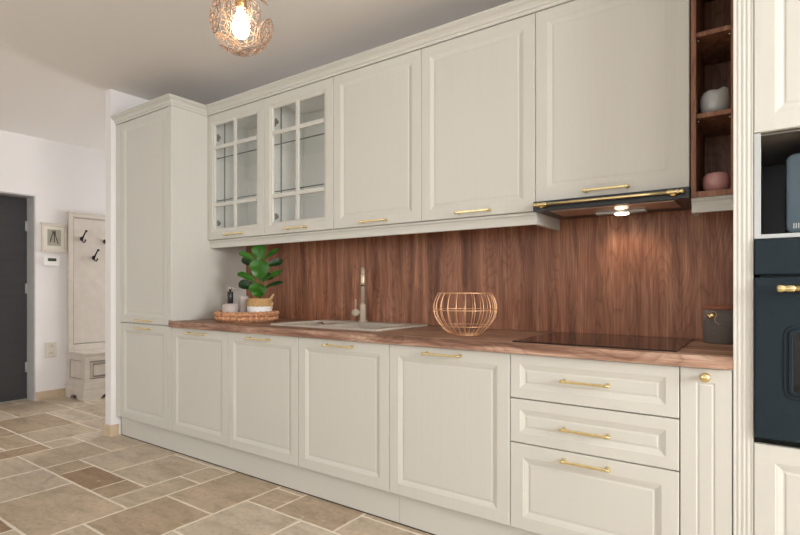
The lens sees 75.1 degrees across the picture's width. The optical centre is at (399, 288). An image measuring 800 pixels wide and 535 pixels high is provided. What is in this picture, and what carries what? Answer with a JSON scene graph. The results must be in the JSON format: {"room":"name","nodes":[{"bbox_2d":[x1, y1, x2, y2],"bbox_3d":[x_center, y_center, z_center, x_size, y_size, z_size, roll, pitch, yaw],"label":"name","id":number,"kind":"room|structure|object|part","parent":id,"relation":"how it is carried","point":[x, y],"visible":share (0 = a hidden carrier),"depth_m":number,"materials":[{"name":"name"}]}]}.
{"room":"kitchen","nodes":[
{"label":"kitchen","id":0,"kind":"room"},
{"bbox_2d":[0,130,104,400],"bbox_3d":[-4.530,-0.190,3.899,0.200,2.580,8.200,0,0,35],"label":"wall","id":1,"kind":"structure","parent":0,"point":[62,178],"depth_m":5.21,"materials":[{"name":"white paint"}]},
{"bbox_2d":[0,191,34,401],"bbox_3d":[-3.934,0.096,4.755,0.213,2.009,0.965,0,0,35],"label":"door","id":2,"kind":"structure","parent":1,"relation":"in","point":[17,211],"depth_m":5.09,"materials":[{"name":"grey wood"}]},
{"bbox_2d":[36,388,64,400],"bbox_3d":[-4.415,1.058,3.878,0.012,0.085,8.100,0,0,35],"label":"baseboard","id":3,"kind":"structure","parent":1,"relation":"attached to","point":[50,394],"depth_m":5.18,"materials":[{"name":"wood"}]},
{"bbox_2d":[45,342,56,357],"bbox_3d":[-3.485,0.613,5.190,0.012,0.150,0.100,0,0,35],"label":"wall socket","id":4,"kind":"object","parent":1,"relation":"attached to","point":[51,347],"visible":1,"depth_m":5.18,"materials":[{"name":"beige plastic"}]},
{"bbox_2d":[43,257,58,265],"bbox_3d":[-3.479,-0.270,5.186,0.026,0.090,0.140,0,0,35],"label":"thermostat","id":5,"kind":"object","parent":1,"relation":"attached to","point":[47,261],"visible":1,"depth_m":5.17,"materials":[{"name":"white plastic"}]},
{"bbox_2d":[40,222,67,252],"bbox_3d":[-3.462,-0.507,5.207,0.029,0.290,0.236,0,0,35],"label":"framed picture","id":6,"kind":"object","parent":1,"relation":"attached to","point":[53,235],"visible":1,"depth_m":5.21,"materials":[{"name":"beige wood"}]},
{"bbox_2d":[47,229,60,245],"bbox_3d":[-3.465,-0.508,5.211,0.001,0.163,0.120,0,0,35],"label":"print","id":7,"kind":"object","parent":6,"relation":"attached to","point":[53,235],"depth_m":5.21,"materials":[{"name":"grey paper"}]},
{"bbox_2d":[105,89,148,434],"bbox_3d":[-1.955,-0.190,4.198,0.082,2.580,0.775,0,0,35],"label":"wall partition","id":8,"kind":"structure","parent":0,"point":[116,102],"depth_m":3.88,"materials":[{"name":"white paint"}]},
{"bbox_2d":[103,424,118,436],"bbox_3d":[-1.958,1.058,4.192,0.106,0.085,0.788,0,0,35],"label":"baseboard","id":9,"kind":"structure","parent":8,"relation":"attached to","point":[108,430],"depth_m":3.87,"materials":[{"name":"wood"}]},
{"bbox_2d":[0,394,430,534],"bbox_3d":[-0.727,1.130,1.267,9.650,0.060,8.300,0,0,35],"label":"floor","id":10,"kind":"structure","parent":0,"point":[60,474],"depth_m":2.83,"materials":[{"name":"tile"}]},
{"bbox_2d":[65,211,104,400],"bbox_3d":[-2.977,0.158,5.562,0.407,1.885,0.944,0,0,35],"label":"hall tree","id":11,"kind":"object","parent":10,"relation":"on","point":[85,352],"visible":0.41,"depth_m":5.38,"materials":[{"name":"beige wood"}]},
{"bbox_3d":[-2.977,0.996,5.562,0.407,0.128,0.944,0,0,35],"label":"moulding","id":12,"kind":"part","parent":11,"relation":"part of","materials":[{"name":"beige wood"}]},
{"bbox_3d":[-2.982,0.656,5.565,0.395,0.040,0.924,0,0,35],"label":"seat","id":13,"kind":"part","parent":11,"relation":"part of","materials":[{"name":"beige wood"}]},
{"bbox_3d":[-2.985,0.805,5.568,0.387,0.259,0.900,0,0,35],"label":"bench frame","id":14,"kind":"part","parent":11,"relation":"part of","materials":[{"name":"beige wood"}]},
{"bbox_3d":[-2.978,0.810,5.534,0.335,0.182,0.837,0,0,35],"label":"panel moulding","id":15,"kind":"part","parent":11,"relation":"part of","materials":[{"name":"beige wood"}]},
{"bbox_3d":[-3.135,-0.062,5.674,0.019,1.396,0.860,0,0,35],"label":"panel","id":16,"kind":"part","parent":11,"relation":"part of","materials":[{"name":"beige wood"}]},
{"bbox_2d":[116,105,245,430],"bbox_3d":[-1.654,-0.135,3.910,0.737,2.168,0.651,0,0,35],"label":"tall cabinet","id":17,"kind":"object","parent":10,"relation":"on","point":[168,269],"visible":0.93,"depth_m":3.64,"materials":[{"name":"beige paint"}]},
{"bbox_3d":[-1.916,-0.135,4.116,0.072,2.168,0.617,0,0,35],"label":"filler panel","id":18,"kind":"part","parent":17,"relation":"part of","materials":[{"name":"beige paint"}]},
{"bbox_3d":[-1.804,0.280,3.639,0.190,0.015,0.034,0,0,35],"label":"handle","id":19,"kind":"part","parent":17,"relation":"part of","materials":[{"name":"gold metal"}]},
{"bbox_3d":[-1.804,0.224,3.639,0.190,0.015,0.034,0,0,35],"label":"handle","id":20,"kind":"part","parent":17,"relation":"part of","materials":[{"name":"gold metal"}]},
{"bbox_3d":[-1.802,0.600,3.670,0.624,0.696,0.020,0,0,35],"label":"door","id":21,"kind":"part","parent":17,"relation":"part of","materials":[{"name":"beige paint"}]},
{"bbox_3d":[-1.802,-0.484,3.670,0.624,1.465,0.020,0,0,35],"label":"door","id":22,"kind":"part","parent":17,"relation":"part of","materials":[{"name":"beige paint"}]},
{"bbox_3d":[-1.358,-0.135,3.721,0.035,2.168,0.618,0,0,35],"label":"panel","id":23,"kind":"part","parent":17,"relation":"part of","materials":[{"name":"beige paint"}]},
{"bbox_2d":[110,0,574,124],"bbox_3d":[-0.464,-1.249,2.867,3.887,0.058,0.335,0,0,35],"label":"crown molding","id":24,"kind":"structure","parent":17,"relation":"on","point":[516,9],"depth_m":2.84,"materials":[{"name":"beige paint"}]},
{"bbox_2d":[172,327,227,446],"bbox_3d":[-1.108,0.604,3.523,0.597,0.693,0.651,0,0,35],"label":"base cabinet","id":25,"kind":"object","parent":10,"relation":"on","point":[199,357],"visible":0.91,"depth_m":3.28,"materials":[{"name":"beige paint"}]},
{"bbox_3d":[-1.290,0.285,3.275,0.190,0.015,0.034,0,0,35],"label":"handle","id":26,"kind":"part","parent":25,"relation":"part of","materials":[{"name":"gold metal"}]},
{"bbox_2d":[228,332,298,466],"bbox_3d":[-0.618,0.604,3.177,0.597,0.693,0.651,0,0,35],"label":"base cabinet","id":27,"kind":"object","parent":10,"relation":"on","point":[263,369],"visible":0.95,"depth_m":2.93,"materials":[{"name":"beige paint"}]},
{"bbox_3d":[-0.800,0.285,2.928,0.190,0.015,0.034,0,0,35],"label":"handle","id":28,"kind":"part","parent":27,"relation":"part of","materials":[{"name":"gold metal"}]},
{"bbox_2d":[122,417,539,534],"bbox_3d":[-0.505,1.024,2.792,3.870,0.150,0.018,0,0,35],"label":"plinth","id":29,"kind":"object","parent":10,"relation":"on","point":[425,517],"visible":0.72,"depth_m":2.69,"materials":[{"name":"beige paint"}]},
{"bbox_2d":[299,337,388,491],"bbox_3d":[-0.128,0.604,2.830,0.597,0.693,0.651,0,0,35],"label":"base cabinet","id":30,"kind":"object","parent":10,"relation":"on","point":[344,385],"visible":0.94,"depth_m":2.58,"materials":[{"name":"beige paint"}]},
{"bbox_3d":[-0.311,0.285,2.581,0.190,0.015,0.034,0,0,35],"label":"handle","id":31,"kind":"part","parent":30,"relation":"part of","materials":[{"name":"gold metal"}]},
{"bbox_2d":[389,344,510,525],"bbox_3d":[0.361,0.604,2.483,0.597,0.693,0.651,0,0,35],"label":"base cabinet","id":32,"kind":"object","parent":10,"relation":"on","point":[449,409],"visible":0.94,"depth_m":2.23,"materials":[{"name":"beige paint"}]},
{"bbox_3d":[0.179,0.285,2.234,0.190,0.015,0.034,0,0,35],"label":"handle","id":33,"kind":"part","parent":32,"relation":"part of","materials":[{"name":"gold metal"}]},
{"bbox_2d":[169,318,732,369],"bbox_3d":[-0.063,0.235,2.793,3.149,0.039,0.639,0,0,35],"label":"countertop","id":34,"kind":"structure","parent":32,"relation":"on","point":[698,353],"depth_m":2.23,"materials":[{"name":"brown wood"}]},
{"bbox_2d":[213,310,278,322],"bbox_3d":[-1.017,0.180,3.454,0.419,0.071,0.418,0,0,35],"label":"wicker tray","id":35,"kind":"object","parent":34,"relation":"on","point":[244,317],"visible":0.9,"depth_m":3.28,"materials":[{"name":"wicker"}]},
{"bbox_2d":[222,287,237,312],"bbox_3d":[-1.127,0.098,3.452,0.104,0.216,0.103,0,0,35],"label":"soap dispenser","id":36,"kind":"object","parent":35,"relation":"on","point":[231,307],"visible":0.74,"depth_m":3.43,"materials":[{"name":"beige ceramic"}]},
{"bbox_2d":[238,296,249,312],"bbox_3d":[-1.052,0.127,3.512,0.076,0.156,0.076,0,0,35],"label":"tumbler","id":37,"kind":"object","parent":35,"relation":"on","point":[242,300],"visible":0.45,"depth_m":3.48,"materials":[{"name":"beige ceramic"}]},
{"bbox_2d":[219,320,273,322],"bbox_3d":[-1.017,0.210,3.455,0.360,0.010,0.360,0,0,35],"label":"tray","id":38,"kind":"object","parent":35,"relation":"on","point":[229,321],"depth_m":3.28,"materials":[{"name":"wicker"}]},
{"bbox_2d":[237,245,282,311],"bbox_3d":[-0.925,-0.047,3.450,0.299,0.504,0.172,0,0,-10],"label":"potted plant","id":39,"kind":"object","parent":35,"relation":"on","point":[259,268],"visible":0.98,"depth_m":3.43,"materials":[{"name":"green plant"}]},
{"bbox_3d":[-0.930,0.160,3.449,0.163,0.090,0.163,0,0,35],"label":"pot","id":40,"kind":"part","parent":39,"relation":"part of","materials":[{"name":"white wicker"}]},
{"bbox_2d":[271,319,426,330],"bbox_3d":[-0.303,0.299,3.029,0.795,0.202,0.475,0,0,35],"label":"sink","id":41,"kind":"object","parent":34,"relation":"in","point":[329,324],"visible":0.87,"depth_m":3.04,"materials":[{"name":"beige stone"}]},
{"bbox_2d":[352,267,366,321],"bbox_3d":[-0.228,0.036,3.173,0.086,0.337,0.168,0,0,-28],"label":"faucet","id":42,"kind":"object","parent":34,"relation":"on","point":[355,312],"visible":1,"depth_m":3.20,"materials":[{"name":"beige metal"}]},
{"bbox_3d":[-0.225,-0.020,3.154,0.023,0.225,0.139,0,0,-4],"label":"spout","id":43,"kind":"part","parent":42,"relation":"part of","materials":[{"name":"metal"}]},
{"bbox_2d":[433,292,496,335],"bbox_3d":[0.303,0.117,2.431,0.296,0.196,0.296,0,0,35],"label":"wire basket","id":44,"kind":"object","parent":34,"relation":"on","point":[459,333],"visible":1,"depth_m":2.40,"materials":[{"name":"gold metal"}]},
{"bbox_2d":[512,332,693,351],"bbox_3d":[0.843,0.213,2.140,0.592,0.005,0.510,0,0,35],"label":"induction hob","id":45,"kind":"object","parent":34,"relation":"in","point":[666,344],"visible":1,"depth_m":2.06,"materials":[{"name":"black glass"}]},
{"bbox_2d":[702,306,732,343],"bbox_3d":[1.272,0.142,2.062,0.126,0.146,0.129,0,0,35],"label":"canister","id":46,"kind":"object","parent":34,"relation":"on","point":[717,321],"visible":0.79,"depth_m":2.02,"materials":[{"name":"grey metal"}]},
{"bbox_3d":[1.272,0.076,2.063,0.126,0.014,0.126,0,0,35],"label":"lid","id":47,"kind":"part","parent":46,"relation":"part of","materials":[{"name":"brown wood"}]},
{"bbox_2d":[510,353,679,534],"bbox_3d":[0.851,0.604,2.136,0.597,0.693,0.651,0,0,35],"label":"base cabinet","id":48,"kind":"object","parent":10,"relation":"on","point":[595,444],"visible":0.97,"depth_m":1.89,"materials":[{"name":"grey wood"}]},
{"bbox_3d":[0.669,0.642,1.888,0.180,0.015,0.034,0,0,35],"label":"handle","id":49,"kind":"part","parent":48,"relation":"part of","materials":[{"name":"gold metal"}]},
{"bbox_3d":[0.669,0.345,1.888,0.180,0.015,0.034,0,0,35],"label":"handle","id":50,"kind":"part","parent":48,"relation":"part of","materials":[{"name":"gold metal"}]},
{"bbox_3d":[0.669,0.525,1.888,0.180,0.015,0.034,0,0,35],"label":"handle","id":51,"kind":"part","parent":48,"relation":"part of","materials":[{"name":"gold metal"}]},
{"bbox_3d":[0.688,0.779,1.907,0.597,0.337,0.020,0,0,35],"label":"drawer","id":52,"kind":"part","parent":48,"relation":"part of","materials":[{"name":"beige paint"}]},
{"bbox_3d":[0.688,0.521,1.907,0.597,0.171,0.020,0,0,35],"label":"drawer","id":53,"kind":"part","parent":48,"relation":"part of","materials":[{"name":"beige paint"}]},
{"bbox_3d":[0.688,0.345,1.907,0.597,0.174,0.020,0,0,35],"label":"drawer","id":54,"kind":"part","parent":48,"relation":"part of","materials":[{"name":"beige paint"}]},
{"bbox_2d":[680,366,732,534],"bbox_3d":[1.156,0.604,1.919,0.146,0.693,0.655,0,0,35],"label":"base cabinet","id":55,"kind":"object","parent":10,"relation":"on","point":[706,394],"visible":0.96,"depth_m":1.68,"materials":[{"name":"beige paint"}]},
{"bbox_3d":[0.978,0.285,1.666,0.031,0.031,0.038,0,0,35],"label":"knob","id":56,"kind":"part","parent":55,"relation":"part of","materials":[{"name":"gold metal"}]},
{"bbox_2d":[733,0,799,534],"bbox_3d":[1.503,-0.188,1.695,0.674,2.573,0.618,0,0,35],"label":"tall cabinet","id":57,"kind":"object","parent":10,"relation":"on","point":[766,33],"visible":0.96,"depth_m":1.61,"materials":[{"name":"beige paint"}]},
{"bbox_3d":[1.078,-0.190,1.633,0.052,2.568,0.026,0,0,35],"label":"fluted post","id":58,"kind":"part","parent":57,"relation":"part of","materials":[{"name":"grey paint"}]},
{"bbox_2d":[754,238,799,442],"bbox_3d":[1.477,0.154,1.633,0.594,0.608,0.635,0,0,35],"label":"oven","id":59,"kind":"object","parent":57,"relation":"in","point":[776,261],"visible":1,"depth_m":1.56,"materials":[{"name":"black metal"}]},
{"bbox_3d":[1.341,-0.096,1.440,0.594,0.108,0.032,0,0,35],"label":"control panel","id":60,"kind":"part","parent":59,"relation":"part of","materials":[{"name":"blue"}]},
{"bbox_3d":[1.343,-0.910,1.443,0.596,0.859,0.020,0,0,35],"label":"door","id":61,"kind":"part","parent":57,"relation":"part of","materials":[{"name":"beige paint"}]},
{"bbox_3d":[1.343,-0.316,1.443,0.595,0.325,0.020,0,0,35],"label":"niche frame","id":62,"kind":"part","parent":57,"relation":"part of","materials":[{"name":"white wood"}]},
{"bbox_3d":[1.343,0.713,1.443,0.596,0.470,0.020,0,0,35],"label":"door","id":63,"kind":"part","parent":57,"relation":"part of","materials":[{"name":"beige paint"}]},
{"bbox_2d":[785,153,799,232],"bbox_3d":[1.518,-0.293,1.657,0.470,0.258,0.388,0,0,35],"label":"microwave","id":64,"kind":"object","parent":57,"relation":"in","point":[792,179],"visible":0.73,"depth_m":1.63,"materials":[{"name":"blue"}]},
{"bbox_2d":[0,0,514,150],"bbox_3d":[-0.727,-1.540,1.267,9.650,0.120,8.300,0,0,35],"label":"ceiling","id":65,"kind":"structure","parent":0,"point":[59,59],"depth_m":3.21,"materials":[{"name":"white paint"}]},
{"bbox_2d":[209,0,273,56],"bbox_3d":[-0.611,-1.191,2.002,0.240,0.577,0.232,0,0,35],"label":"pendant lamp","id":66,"kind":"object","parent":65,"relation":"hanging from","point":[240,25],"visible":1,"depth_m":1.99,"materials":[{"name":"brown metal"}]},
{"bbox_2d":[235,0,246,9],"bbox_3d":[-0.612,-1.111,2.000,0.042,0.071,0.042,0,0,35],"label":"socket","id":67,"kind":"object","parent":66,"relation":"attached to","point":[240,3],"depth_m":1.99,"materials":[{"name":"gold metal"}]},
{"bbox_3d":[-0.612,-1.019,2.000,0.067,0.112,0.067,0,0,35],"label":"bulb","id":68,"kind":"part","parent":66,"relation":"part of","materials":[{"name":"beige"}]},
{"bbox_3d":[1.320,-0.190,2.280,7.480,2.580,0.120,0,0,35],"label":"wall","id":69,"kind":"structure","parent":0,"visible":0},
{"bbox_2d":[208,99,266,239],"bbox_3d":[-1.029,-0.780,3.635,0.598,0.877,0.378,0,0,35],"label":"upper cabinet","id":70,"kind":"object","parent":69,"relation":"attached to","point":[236,135],"visible":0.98,"depth_m":3.66,"materials":[{"name":"white wood"}]},
{"bbox_3d":[-1.124,-0.368,3.491,0.185,0.015,0.034,0,0,35],"label":"handle","id":71,"kind":"part","parent":70,"relation":"part of","materials":[{"name":"gold metal"}]},
{"bbox_2d":[217,149,256,158],"bbox_3d":[-1.008,-0.921,3.663,0.562,0.007,0.290,0,0,35],"label":"glass shelf","id":72,"kind":"object","parent":70,"relation":"attached to","point":[218,157],"depth_m":3.60,"materials":[{"name":"teal"}]},
{"bbox_2d":[217,194,256,201],"bbox_3d":[-1.008,-0.621,3.663,0.562,0.007,0.290,0,0,35],"label":"glass shelf","id":73,"kind":"object","parent":70,"relation":"attached to","point":[218,199],"depth_m":3.66,"materials":[{"name":"teal"}]},
{"bbox_2d":[264,77,335,235],"bbox_3d":[-0.539,-0.780,3.288,0.598,0.877,0.378,0,0,35],"label":"upper cabinet","id":74,"kind":"object","parent":69,"relation":"attached to","point":[299,122],"visible":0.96,"depth_m":3.32,"materials":[{"name":"white wood"}]},
{"bbox_3d":[-0.634,-0.368,3.145,0.185,0.015,0.034,0,0,35],"label":"handle","id":75,"kind":"part","parent":74,"relation":"part of","materials":[{"name":"gold metal"}]},
{"bbox_2d":[275,133,323,145],"bbox_3d":[-0.519,-0.921,3.317,0.562,0.007,0.290,0,0,35],"label":"glass shelf","id":76,"kind":"object","parent":74,"relation":"attached to","point":[322,133],"depth_m":3.23,"materials":[{"name":"teal"}]},
{"bbox_2d":[275,184,323,191],"bbox_3d":[-0.519,-0.621,3.317,0.562,0.007,0.290,0,0,35],"label":"glass shelf","id":77,"kind":"object","parent":74,"relation":"attached to","point":[276,190],"depth_m":3.25,"materials":[{"name":"teal"}]},
{"bbox_2d":[209,212,559,247],"bbox_3d":[-0.283,-0.313,3.131,2.400,0.054,0.319,0,0,35],"label":"pelmet","id":78,"kind":"object","parent":74,"relation":"attached to","point":[531,218],"visible":0.97,"depth_m":2.72,"materials":[{"name":"beige paint"}]},
{"bbox_2d":[334,49,422,228],"bbox_3d":[-0.049,-0.780,2.941,0.598,0.877,0.378,0,0,35],"label":"upper cabinet","id":79,"kind":"object","parent":69,"relation":"attached to","point":[377,107],"visible":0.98,"depth_m":2.80,"materials":[{"name":"beige paint"}]},
{"bbox_3d":[-0.146,-0.364,2.799,0.185,0.015,0.034,0,0,35],"label":"handle","id":80,"kind":"part","parent":79,"relation":"part of","materials":[{"name":"gold metal"}]},
{"bbox_2d":[421,13,556,221],"bbox_3d":[0.440,-0.780,2.595,0.598,0.877,0.378,0,0,35],"label":"upper cabinet","id":81,"kind":"object","parent":69,"relation":"attached to","point":[478,88],"visible":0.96,"depth_m":2.46,"materials":[{"name":"beige paint"}]},
{"bbox_3d":[0.343,-0.364,2.453,0.185,0.015,0.034,0,0,35],"label":"handle","id":82,"kind":"part","parent":81,"relation":"part of","materials":[{"name":"gold metal"}]},
{"bbox_2d":[246,209,732,338],"bbox_3d":[0.119,-0.092,3.049,3.150,0.615,0.011,0,0,35],"label":"backsplash","id":83,"kind":"structure","parent":69,"relation":"attached to","point":[653,274],"depth_m":2.64,"materials":[{"name":"brown wood"}]},
{"bbox_2d":[532,187,691,219],"bbox_3d":[0.920,-0.348,2.233,0.601,0.061,0.394,0,0,35],"label":"range hood","id":84,"kind":"object","parent":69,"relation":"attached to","point":[671,199],"visible":0.99,"depth_m":2.14,"materials":[{"name":"black metal"}]},
{"bbox_3d":[0.810,-0.359,2.080,0.580,0.018,0.018,0,0,35],"label":"rail","id":85,"kind":"part","parent":84,"relation":"part of","materials":[{"name":"gold metal"}]},
{"bbox_3d":[0.953,-0.329,2.243,0.200,0.010,0.045,0,0,35],"label":"lamp panel","id":86,"kind":"part","parent":84,"relation":"part of","materials":[{"name":"silver metal"}]},
{"bbox_2d":[615,212,628,214],"bbox_3d":[0.956,-0.321,2.242,0.056,0.006,0.056,0,0,35],"label":"lamp","id":87,"kind":"object","parent":84,"relation":"on","point":[616,213],"depth_m":2.23,"materials":[{"name":"beige"}]},
{"bbox_2d":[535,0,690,201],"bbox_3d":[0.930,-0.799,2.248,0.598,0.839,0.378,0,0,35],"label":"upper cabinet","id":88,"kind":"object","parent":69,"relation":"attached to","point":[613,77],"visible":0.93,"depth_m":2.12,"materials":[{"name":"beige paint"}]},
{"bbox_3d":[0.833,-0.405,2.106,0.185,0.015,0.034,0,0,35],"label":"handle","id":89,"kind":"part","parent":88,"relation":"part of","materials":[{"name":"gold metal"}]},
{"bbox_2d":[691,0,732,197],"bbox_3d":[1.243,-0.784,2.041,0.143,0.888,0.334,0,0,35],"label":"open shelf unit","id":90,"kind":"object","parent":69,"relation":"attached to","point":[711,20],"visible":0.72,"depth_m":2.03,"materials":[{"name":"brown wood"}]},
{"bbox_3d":[1.192,-0.779,2.077,0.017,0.879,0.334,0,0,35],"label":"panel","id":91,"kind":"part","parent":90,"relation":"part of","materials":[{"name":"brown wood"}]},
{"bbox_2d":[691,195,732,215],"bbox_3d":[1.194,-0.313,1.970,0.145,0.054,0.132,0,0,35],"label":"pelmet","id":92,"kind":"object","parent":90,"relation":"attached to","point":[724,202],"visible":0.78,"depth_m":1.93,"materials":[{"name":"beige paint"}]},
{"bbox_3d":[1.239,-0.945,2.035,0.108,0.017,0.312,0,0,35],"label":"shelf","id":93,"kind":"part","parent":90,"relation":"part of","materials":[{"name":"brown wood"}]},
{"bbox_3d":[1.239,-0.641,2.035,0.108,0.017,0.312,0,0,35],"label":"shelf","id":94,"kind":"part","parent":90,"relation":"part of","materials":[{"name":"brown wood"}]},
{"bbox_3d":[1.238,-0.350,2.034,0.109,0.020,0.317,0,0,35],"label":"panel","id":95,"kind":"part","parent":90,"relation":"part of","materials":[{"name":"brown wood"}]},
{"bbox_2d":[700,86,730,113],"bbox_3d":[1.190,-0.703,1.964,0.101,0.105,0.101,0,0,35],"label":"vase","id":96,"kind":"object","parent":90,"relation":"on","point":[718,99],"visible":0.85,"depth_m":1.92,"materials":[{"name":"ceramic"}]},
{"bbox_2d":[702,172,730,190],"bbox_3d":[1.195,-0.397,1.965,0.093,0.074,0.093,0,0,35],"label":"vase","id":97,"kind":"object","parent":90,"relation":"on","point":[714,180],"visible":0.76,"depth_m":1.93,"materials":[{"name":"ceramic"}]},
{"bbox_3d":[1.335,-0.784,2.170,0.109,0.888,0.017,0,0,35],"label":"panel","id":98,"kind":"part","parent":90,"relation":"part of","materials":[{"name":"brown wood"}]},
{"bbox_3d":[1.295,-0.779,2.004,0.017,0.879,0.334,0,0,35],"label":"panel","id":99,"kind":"part","parent":90,"relation":"part of","materials":[{"name":"brown wood"}]}
]}

